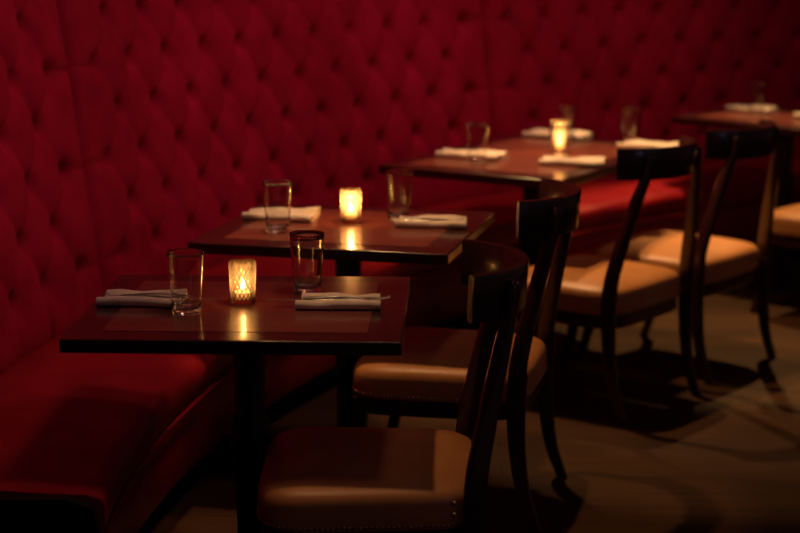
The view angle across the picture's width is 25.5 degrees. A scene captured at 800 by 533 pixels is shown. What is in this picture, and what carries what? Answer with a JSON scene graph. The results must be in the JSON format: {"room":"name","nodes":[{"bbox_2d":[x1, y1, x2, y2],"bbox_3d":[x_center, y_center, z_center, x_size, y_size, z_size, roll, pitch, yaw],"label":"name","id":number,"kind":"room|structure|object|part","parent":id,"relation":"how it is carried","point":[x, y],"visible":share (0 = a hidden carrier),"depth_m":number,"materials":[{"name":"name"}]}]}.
{"room":"restaurant dining room","nodes":[
{"label":"restaurant dining room","id":0,"kind":"room"},
{"bbox_2d":[144,261,799,532],"bbox_3d":[1.250,0.378,6.202,9.500,0.050,12.000,0,12,0],"label":"floor","id":1,"kind":"structure","parent":0,"point":[724,457],"depth_m":5.34,"materials":[{"name":"brown wood"}]},
{"bbox_2d":[59,275,410,532],"bbox_3d":[-0.340,0.435,4.030,0.710,0.711,0.655,0,12,2],"label":"dining table","id":2,"kind":"object","parent":1,"relation":"on","point":[251,332],"visible":0.95,"depth_m":3.84,"materials":[{"name":"brown wood"}]},
{"bbox_2d":[96,289,171,307],"bbox_3d":[-0.582,0.069,3.977,0.190,0.026,0.114,1,12,4],"label":"napkin","id":3,"kind":"object","parent":2,"relation":"on","point":[108,300],"visible":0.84,"depth_m":3.94,"materials":[{"name":"fabric"}]},
{"bbox_2d":[104,292,170,295],"bbox_3d":[-0.569,0.063,3.981,0.195,0.007,0.021,1,12,6],"label":"fork","id":4,"kind":"object","parent":3,"relation":"on","point":[105,292],"visible":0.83,"depth_m":3.98,"materials":[{"name":"metal"}]},
{"bbox_2d":[123,294,217,299],"bbox_3d":[-0.516,0.069,3.965,0.217,0.005,0.016,3,12,7],"label":"table knife","id":5,"kind":"object","parent":3,"relation":"on","point":[134,295],"visible":0.68,"depth_m":3.97,"materials":[{"name":"metal"}]},
{"bbox_2d":[167,248,203,315],"bbox_3d":[-0.468,0.035,3.867,0.082,0.138,0.082,0,12,0],"label":"drinking glass","id":6,"kind":"object","parent":2,"relation":"on","point":[185,265],"visible":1,"depth_m":3.84,"materials":[{"name":"clear glass"}]},
{"bbox_3d":[-0.340,0.089,3.959,0.560,0.005,0.505,0,12,2],"label":"inlay panel","id":7,"kind":"part","parent":2,"relation":"part of","materials":[{"name":"brown wood"}]},
{"bbox_2d":[228,259,255,304],"bbox_3d":[-0.354,0.035,3.974,0.062,0.095,0.063,-4,12,-20],"label":"candle holder","id":8,"kind":"object","parent":2,"relation":"on","point":[232,269],"visible":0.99,"depth_m":3.96,"materials":[{"name":"orange glass"}]},
{"bbox_2d":[235,278,249,299],"bbox_3d":[-0.354,0.048,3.977,0.038,0.047,0.038,0,12,0],"label":"candle","id":9,"kind":"object","parent":8,"relation":"in","point":[243,282],"visible":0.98,"depth_m":3.97,"materials":[{"name":"wax"}]},
{"bbox_2d":[289,230,324,293],"bbox_3d":[-0.215,-0.010,4.083,0.082,0.138,0.082,-10,15,-39],"label":"drinking glass","id":10,"kind":"object","parent":2,"relation":"on","point":[306,246],"visible":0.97,"depth_m":4.06,"materials":[{"name":"clear glass"}]},
{"bbox_2d":[295,292,380,309],"bbox_3d":[-0.137,0.077,3.942,0.188,0.025,0.092,0,12,1],"label":"napkin","id":11,"kind":"object","parent":2,"relation":"on","point":[333,304],"visible":0.99,"depth_m":3.90,"materials":[{"name":"fabric"}]},
{"bbox_2d":[269,298,362,300],"bbox_3d":[-0.191,0.074,3.941,0.217,0.005,0.016,0,12,1],"label":"table knife","id":12,"kind":"object","parent":11,"relation":"on","point":[334,298],"visible":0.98,"depth_m":3.94,"materials":[{"name":"metal"}]},
{"bbox_2d":[303,296,389,299],"bbox_3d":[-0.119,0.069,3.949,0.195,0.007,0.021,0,12,1],"label":"fork","id":13,"kind":"object","parent":11,"relation":"on","point":[386,297],"visible":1,"depth_m":3.94,"materials":[{"name":"metal"}]},
{"bbox_2d":[188,203,493,426],"bbox_3d":[-0.145,0.236,5.003,0.710,0.711,0.655,3,12,13],"label":"dining table","id":14,"kind":"object","parent":1,"relation":"on","point":[375,238],"visible":0.33,"depth_m":4.80,"materials":[{"name":"brown wood"}]},
{"bbox_2d":[262,180,291,233],"bbox_3d":[-0.335,-0.164,4.835,0.082,0.138,0.082,2,12,10],"label":"drinking glass","id":15,"kind":"object","parent":14,"relation":"on","point":[277,194],"visible":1,"depth_m":4.81,"materials":[{"name":"clear glass"}]},
{"bbox_2d":[242,206,320,221],"bbox_3d":[-0.341,-0.154,5.067,0.205,0.025,0.174,1,12,7],"label":"napkin","id":16,"kind":"object","parent":14,"relation":"on","point":[309,214],"visible":0.68,"depth_m":5.02,"materials":[{"name":"fabric"}]},
{"bbox_3d":[-0.145,-0.110,4.932,0.560,0.005,0.505,3,12,13],"label":"inlay panel","id":17,"kind":"part","parent":14,"relation":"part of","materials":[{"name":"brown wood"}]},
{"bbox_2d":[340,188,361,223],"bbox_3d":[-0.139,-0.172,4.984,0.062,0.095,0.063,7,13,30],"label":"candle holder","id":18,"kind":"object","parent":14,"relation":"on","point":[358,195],"visible":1,"depth_m":4.97,"materials":[{"name":"orange glass"}]},
{"bbox_2d":[345,203,356,219],"bbox_3d":[-0.139,-0.159,4.987,0.038,0.047,0.038,0,12,0],"label":"candle","id":19,"kind":"object","parent":18,"relation":"in","point":[350,212],"visible":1,"depth_m":4.98,"materials":[{"name":"wax"}]},
{"bbox_2d":[385,168,412,218],"bbox_3d":[-0.003,-0.206,5.044,0.082,0.138,0.082,-7,13,-30],"label":"drinking glass","id":20,"kind":"object","parent":14,"relation":"on","point":[398,181],"visible":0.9,"depth_m":5.01,"materials":[{"name":"clear glass"}]},
{"bbox_2d":[394,215,467,228],"bbox_3d":[0.087,-0.127,4.939,0.200,0.024,0.120,1,12,4],"label":"napkin","id":21,"kind":"object","parent":14,"relation":"on","point":[452,222],"visible":0.99,"depth_m":4.89,"materials":[{"name":"fabric"}]},
{"bbox_2d":[390,219,467,221],"bbox_3d":[0.081,-0.129,4.930,0.217,0.005,0.016,2,12,8],"label":"table knife","id":22,"kind":"object","parent":21,"relation":"on","point":[390,219],"visible":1,"depth_m":4.93,"materials":[{"name":"metal"}]},
{"bbox_2d":[395,217,463,219],"bbox_3d":[0.082,-0.134,4.940,0.195,0.007,0.021,0,12,2],"label":"fork","id":23,"kind":"object","parent":21,"relation":"on","point":[415,217],"visible":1,"depth_m":4.94,"materials":[{"name":"metal"}]},
{"bbox_2d":[257,239,529,532],"bbox_3d":[-0.030,0.403,3.831,0.610,0.864,0.509,0,12,0],"label":"dining chair","id":24,"kind":"object","parent":1,"relation":"on","point":[313,479],"visible":1,"depth_m":3.63,"materials":[{"name":"beige leather"}]},
{"bbox_3d":[-0.289,0.704,3.673,0.093,0.335,0.044,0,12,0],"label":"leg","id":25,"kind":"part","parent":24,"relation":"part of","materials":[{"name":"brown wood"}]},
{"bbox_3d":[-0.063,0.516,3.854,0.458,0.046,0.487,0,12,0],"label":"seat frame","id":26,"kind":"part","parent":24,"relation":"part of","materials":[{"name":"brown wood"}]},
{"bbox_3d":[-0.063,0.445,3.839,0.474,0.100,0.503,0,12,0],"label":"seat","id":27,"kind":"part","parent":24,"relation":"part of","materials":[{"name":"beige leather"}]},
{"bbox_3d":[0.175,0.664,3.646,0.097,0.427,0.033,-1,12,-6],"label":"leg","id":28,"kind":"part","parent":24,"relation":"part of","materials":[{"name":"brown wood"}]},
{"bbox_3d":[0.194,0.187,3.989,0.161,0.466,0.046,11,16,42],"label":"post","id":29,"kind":"part","parent":24,"relation":"part of","materials":[{"name":"brown wood"}]},
{"bbox_3d":[0.194,0.267,3.600,0.161,0.466,0.046,-11,16,-42],"label":"post","id":30,"kind":"part","parent":24,"relation":"part of","materials":[{"name":"brown wood"}]},
{"bbox_3d":[0.205,0.028,3.754,0.139,0.099,0.412,0,12,0],"label":"rail","id":31,"kind":"part","parent":24,"relation":"part of","materials":[{"name":"brown wood"}]},
{"bbox_2d":[0,0,799,532],"bbox_3d":[0.491,-0.545,6.449,1.922,1.660,7.128,9,14,37],"label":"banquette","id":32,"kind":"object","parent":1,"relation":"on","point":[132,131],"visible":0.73,"depth_m":5.94,"materials":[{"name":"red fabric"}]},
{"bbox_3d":[-0.988,0.090,3.496,0.750,1.600,0.038,-1,12,-3],"label":"panel","id":33,"kind":"part","parent":32,"relation":"part of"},
{"bbox_3d":[-1.157,-0.278,4.321,0.370,1.270,1.837,1,12,7],"label":"panel","id":34,"kind":"part","parent":32,"relation":"part of","materials":[{"name":"red fabric"}]},
{"bbox_3d":[-0.423,-0.688,6.324,0.449,1.270,2.672,7,13,30],"label":"panel","id":35,"kind":"part","parent":32,"relation":"part of","materials":[{"name":"red fabric"}]},
{"bbox_3d":[0.604,0.092,6.504,1.591,0.210,6.724,9,15,37],"label":"panel","id":36,"kind":"part","parent":32,"relation":"part of","materials":[{"name":"red leather"}]},
{"bbox_3d":[1.380,-1.053,8.107,2.672,1.270,0.449,-7,13,-30],"label":"panel","id":37,"kind":"part","parent":32,"relation":"part of","materials":[{"name":"red fabric"}]},
{"bbox_2d":[352,178,580,532],"bbox_3d":[0.175,0.212,4.761,0.610,0.864,0.509,3,12,13],"label":"dining chair","id":38,"kind":"object","parent":1,"relation":"on","point":[427,380],"visible":0.84,"depth_m":4.57,"materials":[{"name":"brown wood"}]},
{"bbox_3d":[-0.127,0.501,4.668,0.093,0.335,0.044,3,12,13],"label":"leg","id":39,"kind":"part","parent":38,"relation":"part of","materials":[{"name":"brown wood"}]},
{"bbox_3d":[-0.026,0.417,5.077,0.093,0.335,0.044,3,12,13],"label":"leg","id":40,"kind":"part","parent":38,"relation":"part of","materials":[{"name":"brown wood"}]},
{"bbox_3d":[0.143,0.293,4.785,0.479,0.008,0.509,3,12,13],"label":"nail trim","id":41,"kind":"part","parent":38,"relation":"part of","materials":[{"name":"gold metal"}]},
{"bbox_3d":[0.143,0.253,4.777,0.474,0.100,0.503,3,12,13],"label":"seat","id":42,"kind":"part","parent":38,"relation":"part of","materials":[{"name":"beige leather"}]},
{"bbox_3d":[0.143,0.324,4.791,0.458,0.046,0.487,3,12,13],"label":"seat frame","id":43,"kind":"part","parent":38,"relation":"part of","materials":[{"name":"brown wood"}]},
{"bbox_3d":[0.320,0.482,4.535,0.097,0.427,0.033,1,12,7],"label":"leg","id":44,"kind":"part","parent":38,"relation":"part of","materials":[{"name":"brown wood"}]},
{"bbox_3d":[0.346,0.086,4.484,0.161,0.466,0.046,-6,13,-29],"label":"post","id":45,"kind":"part","parent":38,"relation":"part of","materials":[{"name":"brown wood"}]},
{"bbox_3d":[0.404,-0.151,4.630,0.139,0.099,0.412,3,12,13],"label":"rail","id":46,"kind":"part","parent":38,"relation":"part of","materials":[{"name":"brown wood"}]},
{"bbox_3d":[0.429,0.391,4.980,0.097,0.427,0.033,4,12,19],"label":"leg","id":47,"kind":"part","parent":38,"relation":"part of","materials":[{"name":"brown wood"}]},
{"bbox_3d":[0.439,0.008,4.862,0.046,0.466,0.161,-8,14,-33],"label":"post","id":48,"kind":"part","parent":38,"relation":"part of","materials":[{"name":"brown wood"}]},
{"bbox_2d":[378,134,621,360],"bbox_3d":[0.478,-0.051,6.404,0.700,0.711,0.985,7,13,31],"label":"dining table","id":49,"kind":"object","parent":1,"relation":"on","point":[522,168],"visible":0.42,"depth_m":6.15,"materials":[{"name":"brown wood"}]},
{"bbox_2d":[436,148,508,160],"bbox_3d":[0.254,-0.401,6.274,0.240,0.026,0.134,5,12,22],"label":"napkin","id":50,"kind":"object","parent":49,"relation":"on","point":[491,155],"visible":0.71,"depth_m":6.25,"materials":[{"name":"fabric"}]},
{"bbox_2d":[466,122,488,163],"bbox_3d":[0.268,-0.427,6.120,0.082,0.138,0.082,4,12,19],"label":"drinking glass","id":51,"kind":"object","parent":49,"relation":"on","point":[476,132],"visible":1,"depth_m":6.09,"materials":[{"name":"clear glass"}]},
{"bbox_3d":[0.478,-0.397,6.333,0.550,0.005,0.835,7,13,31],"label":"inlay panel","id":52,"kind":"part","parent":49,"relation":"part of","materials":[{"name":"brown wood"}]},
{"bbox_2d":[522,128,592,139],"bbox_3d":[0.608,-0.513,6.819,0.250,0.026,0.119,5,13,24],"label":"napkin","id":53,"kind":"object","parent":49,"relation":"on","point":[579,135],"visible":0.66,"depth_m":6.80,"materials":[{"name":"fabric"}]},
{"bbox_2d":[549,120,571,157],"bbox_3d":[0.561,-0.439,6.180,0.082,0.138,0.082,-4,12,-20],"label":"candle holder","id":54,"kind":"object","parent":49,"relation":"on","point":[560,130],"visible":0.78,"depth_m":6.15,"materials":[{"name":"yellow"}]},
{"bbox_2d":[556,104,576,141],"bbox_3d":[0.629,-0.541,6.677,0.082,0.138,0.082,6,13,29],"label":"drinking glass","id":55,"kind":"object","parent":49,"relation":"on","point":[568,112],"visible":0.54,"depth_m":6.64,"materials":[{"name":"clear glass"}]},
{"bbox_2d":[539,156,605,166],"bbox_3d":[0.596,-0.365,6.101,0.225,0.025,0.118,2,12,10],"label":"napkin","id":56,"kind":"object","parent":49,"relation":"on","point":[598,161],"visible":1,"depth_m":6.07,"materials":[{"name":"fabric"}]},
{"bbox_2d":[620,106,641,142],"bbox_3d":[0.867,-0.529,6.621,0.082,0.138,0.082,-2,12,-11],"label":"drinking glass","id":57,"kind":"object","parent":49,"relation":"on","point":[631,116],"visible":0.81,"depth_m":6.59,"materials":[{"name":"clear glass"}]},
{"bbox_2d":[616,139,678,147],"bbox_3d":[0.918,-0.448,6.503,0.220,0.026,0.117,5,13,24],"label":"napkin","id":58,"kind":"object","parent":49,"relation":"on","point":[637,143],"visible":0.77,"depth_m":6.49,"materials":[{"name":"fabric"}]},
{"bbox_2d":[497,136,701,424],"bbox_3d":[0.654,0.009,5.755,0.610,0.864,0.509,9,15,38],"label":"dining chair","id":59,"kind":"object","parent":1,"relation":"on","point":[606,294],"visible":0.71,"depth_m":5.56,"materials":[{"name":"brown wood"}]},
{"bbox_3d":[0.589,0.201,6.131,0.093,0.335,0.044,9,15,38],"label":"leg","id":60,"kind":"part","parent":59,"relation":"part of","materials":[{"name":"brown wood"}]},
{"bbox_3d":[0.629,0.118,5.798,0.458,0.046,0.487,9,15,38],"label":"seat frame","id":61,"kind":"part","parent":59,"relation":"part of","materials":[{"name":"brown wood"}]},
{"bbox_3d":[0.629,0.046,5.784,0.474,0.100,0.503,9,15,38],"label":"seat","id":62,"kind":"part","parent":59,"relation":"part of","materials":[{"name":"beige leather"}]},
{"bbox_3d":[0.629,0.087,5.792,0.479,0.008,0.509,9,15,38],"label":"nail trim","id":63,"kind":"part","parent":59,"relation":"part of","materials":[{"name":"gold metal"}]},
{"bbox_3d":[0.667,0.285,5.494,0.097,0.427,0.033,7,14,32],"label":"leg","id":64,"kind":"part","parent":59,"relation":"part of","materials":[{"name":"brown wood"}]},
{"bbox_3d":[0.704,-0.108,5.430,0.161,0.466,0.046,-1,12,-4],"label":"post","id":65,"kind":"part","parent":59,"relation":"part of","materials":[{"name":"brown wood"}]},
{"bbox_3d":[0.838,-0.336,5.533,0.139,0.099,0.412,9,15,38],"label":"rail","id":66,"kind":"part","parent":59,"relation":"part of","materials":[{"name":"brown wood"}]},
{"bbox_3d":[0.961,0.212,5.851,0.033,0.427,0.097,-11,16,-44],"label":"leg","id":67,"kind":"part","parent":59,"relation":"part of","materials":[{"name":"brown wood"}]},
{"bbox_3d":[0.953,-0.170,5.732,0.046,0.466,0.161,-2,12,-8],"label":"post","id":68,"kind":"part","parent":59,"relation":"part of","materials":[{"name":"brown wood"}]},
{"bbox_2d":[574,119,780,385],"bbox_3d":[1.004,-0.084,6.206,0.610,0.864,0.509,9,15,38],"label":"dining chair","id":69,"kind":"object","parent":1,"relation":"on","point":[721,264],"visible":0.68,"depth_m":6.05,"materials":[{"name":"brown wood"}]},
{"bbox_3d":[0.668,0.176,6.254,0.093,0.335,0.044,9,15,38],"label":"leg","id":70,"kind":"part","parent":69,"relation":"part of","materials":[{"name":"brown wood"}]},
{"bbox_3d":[0.939,0.109,6.582,0.093,0.335,0.044,9,15,38],"label":"leg","id":71,"kind":"part","parent":69,"relation":"part of","materials":[{"name":"brown wood"}]},
{"bbox_3d":[0.979,-0.046,6.234,0.474,0.100,0.503,9,15,38],"label":"seat","id":72,"kind":"part","parent":69,"relation":"part of","materials":[{"name":"beige leather"}]},
{"bbox_3d":[1.017,0.193,5.945,0.097,0.427,0.033,7,14,32],"label":"leg","id":73,"kind":"part","parent":69,"relation":"part of","materials":[{"name":"brown wood"}]},
{"bbox_3d":[1.054,-0.200,5.881,0.161,0.466,0.046,-1,12,-4],"label":"post","id":74,"kind":"part","parent":69,"relation":"part of","materials":[{"name":"brown wood"}]},
{"bbox_3d":[0.979,0.026,6.249,0.458,0.046,0.487,9,15,38],"label":"seat frame","id":75,"kind":"part","parent":69,"relation":"part of","materials":[{"name":"brown wood"}]},
{"bbox_3d":[0.979,-0.006,6.243,0.479,0.008,0.509,9,15,38],"label":"nail trim","id":76,"kind":"part","parent":69,"relation":"part of","materials":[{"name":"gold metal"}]},
{"bbox_3d":[1.188,-0.429,5.984,0.139,0.099,0.412,9,15,38],"label":"rail","id":77,"kind":"part","parent":69,"relation":"part of","materials":[{"name":"brown wood"}]},
{"bbox_3d":[1.311,0.120,6.301,0.033,0.427,0.097,-11,16,-44],"label":"leg","id":78,"kind":"part","parent":69,"relation":"part of","materials":[{"name":"brown wood"}]},
{"bbox_3d":[1.303,-0.262,6.183,0.046,0.466,0.161,-2,12,-8],"label":"post","id":79,"kind":"part","parent":69,"relation":"part of","materials":[{"name":"brown wood"}]},
{"bbox_2d":[672,105,799,290],"bbox_3d":[1.638,-0.288,7.560,0.655,0.711,0.710,-11,16,-43],"label":"dining table","id":80,"kind":"object","parent":1,"relation":"on","point":[785,275],"visible":0.63,"depth_m":7.49,"materials":[{"name":"brown wood"}]},
{"bbox_3d":[1.638,-0.634,7.490,0.505,0.005,0.560,-11,16,-43],"label":"inlay panel","id":81,"kind":"part","parent":80,"relation":"part of","materials":[{"name":"brown wood"}]},
{"bbox_2d":[726,104,778,113],"bbox_3d":[1.532,-0.689,7.681,0.200,0.025,0.136,8,14,34],"label":"napkin","id":82,"kind":"object","parent":80,"relation":"on","point":[736,107],"visible":0.56,"depth_m":7.66,"materials":[{"name":"fabric"}]},
{"bbox_2d":[748,82,766,115],"bbox_3d":[1.523,-0.717,7.537,0.082,0.138,0.082,9,15,38],"label":"drinking glass","id":83,"kind":"object","parent":80,"relation":"on","point":[756,90],"visible":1,"depth_m":7.51,"materials":[{"name":"clear glass"}]},
{"bbox_2d":[793,113,799,117],"bbox_3d":[1.764,-0.633,7.405,0.200,0.026,0.114,8,14,34],"label":"napkin","id":84,"kind":"object","parent":80,"relation":"on","point":[795,115],"visible":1,"depth_m":7.41,"materials":[{"name":"fabric"}]},
{"bbox_2d":[750,204,799,312],"bbox_3d":[1.771,-0.225,6.898,0.509,0.864,0.610,-11,16,-43],"label":"dining chair","id":85,"kind":"object","parent":1,"relation":"on","point":[786,222],"visible":0.63,"depth_m":6.86,"materials":[{"name":"beige leather"}]},
{"bbox_3d":[1.437,0.026,6.986,0.044,0.335,0.093,-11,16,-43],"label":"leg","id":86,"kind":"part","parent":85,"relation":"part of","materials":[{"name":"brown wood"}]},
{"bbox_3d":[1.748,-0.188,6.930,0.503,0.100,0.474,-11,16,-43],"label":"seat","id":87,"kind":"part","parent":85,"relation":"part of","materials":[{"name":"beige leather"}]},
{"bbox_3d":[1.748,-0.117,6.944,0.487,0.046,0.458,-11,16,-43],"label":"seat frame","id":88,"kind":"part","parent":85,"relation":"part of","materials":[{"name":"brown wood"}]},
{"bbox_3d":[1.748,-0.148,6.938,0.509,0.008,0.479,-11,16,-43],"label":"nail trim","id":89,"kind":"part","parent":85,"relation":"part of","materials":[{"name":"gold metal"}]}
]}

